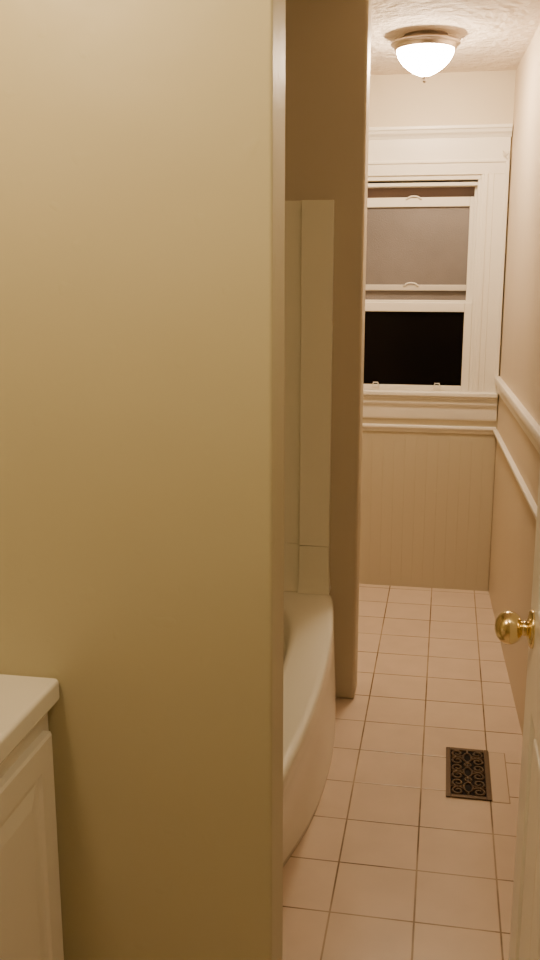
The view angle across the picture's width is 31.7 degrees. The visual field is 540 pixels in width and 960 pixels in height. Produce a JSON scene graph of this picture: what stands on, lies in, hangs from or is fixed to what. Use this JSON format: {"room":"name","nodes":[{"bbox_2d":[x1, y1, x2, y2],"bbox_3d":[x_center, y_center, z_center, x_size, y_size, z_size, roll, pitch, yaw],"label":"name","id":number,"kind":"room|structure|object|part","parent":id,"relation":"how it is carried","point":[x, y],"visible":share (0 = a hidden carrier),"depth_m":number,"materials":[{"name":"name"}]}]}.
{"room":"bathroom","nodes":[
{"label":"bathroom","id":0,"kind":"room"},
{"bbox_2d":[0,0,285,959],"bbox_3d":[-0.430,-0.017,1.672,0.903,2.365,0.122,2,13,10],"label":"wall","id":1,"kind":"structure","parent":0,"point":[142,142],"depth_m":1.56,"materials":[{"name":"paint"}]},
{"bbox_2d":[285,0,371,698],"bbox_3d":[-0.123,-0.386,3.328,0.893,2.365,0.120,2,13,10],"label":"wall","id":2,"kind":"structure","parent":0,"point":[328,42],"depth_m":3.08,"materials":[{"name":"paint"}]},
{"bbox_2d":[282,584,522,959],"bbox_3d":[0.027,1.110,2.237,1.890,0.080,5.430,2,13,10],"label":"floor","id":3,"kind":"structure","parent":0,"point":[387,865],"depth_m":2.75,"materials":[{"name":"tile"}]},
{"bbox_2d":[0,712,63,959],"bbox_3d":[-0.690,0.850,1.427,0.543,0.780,0.806,2,13,10],"label":"vanity cabinet","id":4,"kind":"object","parent":3,"relation":"on","point":[30,899],"visible":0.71,"depth_m":1.60,"materials":[{"name":"white wood"}]},
{"bbox_2d":[0,674,59,763],"bbox_3d":[-0.701,0.410,1.327,0.521,0.119,0.820,2,13,10],"label":"countertop","id":5,"kind":"structure","parent":4,"relation":"on","point":[24,700],"depth_m":1.59,"materials":[{"name":"white stone"}]},
{"bbox_2d":[283,591,335,866],"bbox_3d":[-0.282,0.747,2.713,0.862,0.421,1.575,2,13,10],"label":"bathtub","id":6,"kind":"object","parent":3,"relation":"on","point":[309,706],"visible":0.2,"depth_m":2.66,"materials":[{"name":"white ceramic"}]},
{"bbox_2d":[284,200,334,594],"bbox_3d":[-0.322,-0.106,2.530,0.803,1.324,1.601,2,13,10],"label":"tub surround","id":7,"kind":"object","parent":6,"relation":"on","point":[309,224],"visible":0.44,"depth_m":3.22,"materials":[{"name":"beige plastic"}]},
{"bbox_2d":[446,747,491,800],"bbox_3d":[0.614,0.907,2.946,0.134,0.007,0.300,2,13,10],"label":"floor vent","id":8,"kind":"object","parent":3,"relation":"in","point":[467,770],"visible":1,"depth_m":2.93,"materials":[{"name":"black metal"}]},
{"bbox_2d":[451,750,485,795],"bbox_3d":[0.614,0.907,2.946,0.104,0.006,0.270,2,13,10],"label":"grille","id":9,"kind":"object","parent":8,"relation":"attached to","point":[468,767],"depth_m":2.94,"materials":[{"name":"brown metal"}]},
{"bbox_2d":[489,752,508,802],"bbox_3d":[0.705,0.914,2.929,0.048,0.001,0.296,2,13,10],"label":"tile","id":10,"kind":"structure","parent":3,"relation":"attached to","point":[499,785],"depth_m":2.92,"materials":[{"name":"tile"}]},
{"bbox_2d":[363,70,515,587],"bbox_3d":[0.428,-0.655,4.534,1.530,2.365,0.120,2,13,10],"label":"wall","id":11,"kind":"structure","parent":0,"point":[479,97],"depth_m":4.19,"materials":[{"name":"paint"}]},
{"bbox_2d":[359,431,495,590],"bbox_3d":[0.366,0.133,4.654,1.408,0.775,0.010,2,13,10],"label":"wainscoting","id":12,"kind":"structure","parent":11,"relation":"attached to","point":[427,498],"depth_m":4.58,"materials":[{"name":"beige paint"}]},
{"bbox_2d":[362,423,495,434],"bbox_3d":[0.358,-0.256,4.560,1.415,0.035,0.026,2,13,10],"label":"trim","id":13,"kind":"structure","parent":11,"relation":"attached to","point":[366,426],"depth_m":4.49,"materials":[{"name":"white wood"}]},
{"bbox_2d":[363,124,512,420],"bbox_3d":[0.637,-0.935,4.395,0.867,1.307,0.152,2,13,10],"label":"window","id":14,"kind":"structure","parent":11,"relation":"in","point":[435,252],"depth_m":4.38,"materials":[{"name":"white wood"}]},
{"bbox_3d":[0.647,-0.620,4.459,0.530,0.360,0.004,2,13,10],"label":"glass","id":15,"kind":"part","parent":14,"relation":"part of","materials":[{"name":"black glass"}]},
{"bbox_3d":[0.652,-0.895,4.423,0.514,0.027,0.018,2,13,10],"label":"rail","id":16,"kind":"part","parent":14,"relation":"part of","materials":[{"name":"beige paint"}]},
{"bbox_3d":[0.654,-1.048,4.401,0.530,0.440,0.004,2,13,10],"label":"glass","id":17,"kind":"part","parent":14,"relation":"part of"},
{"bbox_3d":[0.647,-0.626,4.457,0.574,0.407,0.030,2,13,10],"label":"sash","id":18,"kind":"part","parent":14,"relation":"part of","materials":[{"name":"white wood"}]},
{"bbox_3d":[0.654,-1.043,4.401,0.574,0.510,0.028,2,13,10],"label":"sash","id":19,"kind":"part","parent":14,"relation":"part of","materials":[{"name":"white wood"}]},
{"bbox_3d":[0.659,-0.888,4.465,0.590,0.950,0.010,2,13,10],"label":"storm pane","id":20,"kind":"part","parent":14,"relation":"part of","materials":[{"name":"brown glass"}]},
{"bbox_3d":[0.651,-0.898,4.420,0.604,0.990,0.114,2,13,10],"label":"frame","id":21,"kind":"part","parent":14,"relation":"part of","materials":[{"name":"white wood"}]},
{"bbox_3d":[0.635,-0.411,4.479,0.856,0.023,0.075,2,13,10],"label":"sill","id":22,"kind":"part","parent":14,"relation":"part of","materials":[{"name":"white wood"}]},
{"bbox_3d":[0.628,-1.538,4.210,0.867,0.050,0.052,2,13,10],"label":"cornice","id":23,"kind":"part","parent":14,"relation":"part of","materials":[{"name":"white wood"}]},
{"bbox_2d":[370,0,539,74],"bbox_3d":[0.027,-1.277,1.705,1.890,0.080,5.430,2,13,10],"label":"ceiling","id":24,"kind":"structure","parent":0,"point":[494,35],"depth_m":3.39,"materials":[{"name":"paint"}]},
{"bbox_2d":[391,30,460,82],"bbox_3d":[0.572,-1.552,3.505,0.256,0.165,0.256,2,13,10],"label":"ceiling light","id":25,"kind":"object","parent":24,"relation":"attached to","point":[424,53],"visible":1,"depth_m":3.43,"materials":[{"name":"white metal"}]},
{"bbox_3d":[0.572,-1.541,3.507,0.210,0.100,0.210,2,13,10],"label":"lamp shade","id":26,"kind":"part","parent":25,"relation":"part of","materials":[{"name":"white glass"}]},
{"bbox_2d":[488,24,539,736],"bbox_3d":[0.742,-0.053,1.833,0.120,2.365,5.218,2,13,8],"label":"wall","id":27,"kind":"structure","parent":0,"point":[513,532],"depth_m":3.57,"materials":[{"name":"paint"}]},
{"bbox_2d":[493,429,536,518],"bbox_3d":[0.852,0.075,3.116,0.020,0.034,2.762,2,13,8],"label":"trim","id":28,"kind":"structure","parent":27,"relation":"attached to","point":[519,479],"depth_m":3.45,"materials":[{"name":"white wood"}]},
{"bbox_2d":[494,376,539,453],"bbox_3d":[0.849,-0.149,3.067,0.026,0.072,2.762,2,13,8],"label":"trim","id":29,"kind":"structure","parent":27,"relation":"attached to","point":[531,428],"depth_m":3.38,"materials":[{"name":"white wood"}]},
{"bbox_2d":[495,471,539,959],"bbox_3d":[0.411,0.225,1.307,0.162,2.028,0.722,2,13,10],"label":"door","id":30,"kind":"structure","parent":27,"relation":"in","point":[509,627],"depth_m":1.60,"materials":[{"name":"white paint"}]},
{"bbox_3d":[0.417,0.253,1.624,0.064,0.066,0.066,2,13,10],"label":"knob","id":31,"kind":"part","parent":30,"relation":"part of","materials":[{"name":"gold metal"}]}
]}

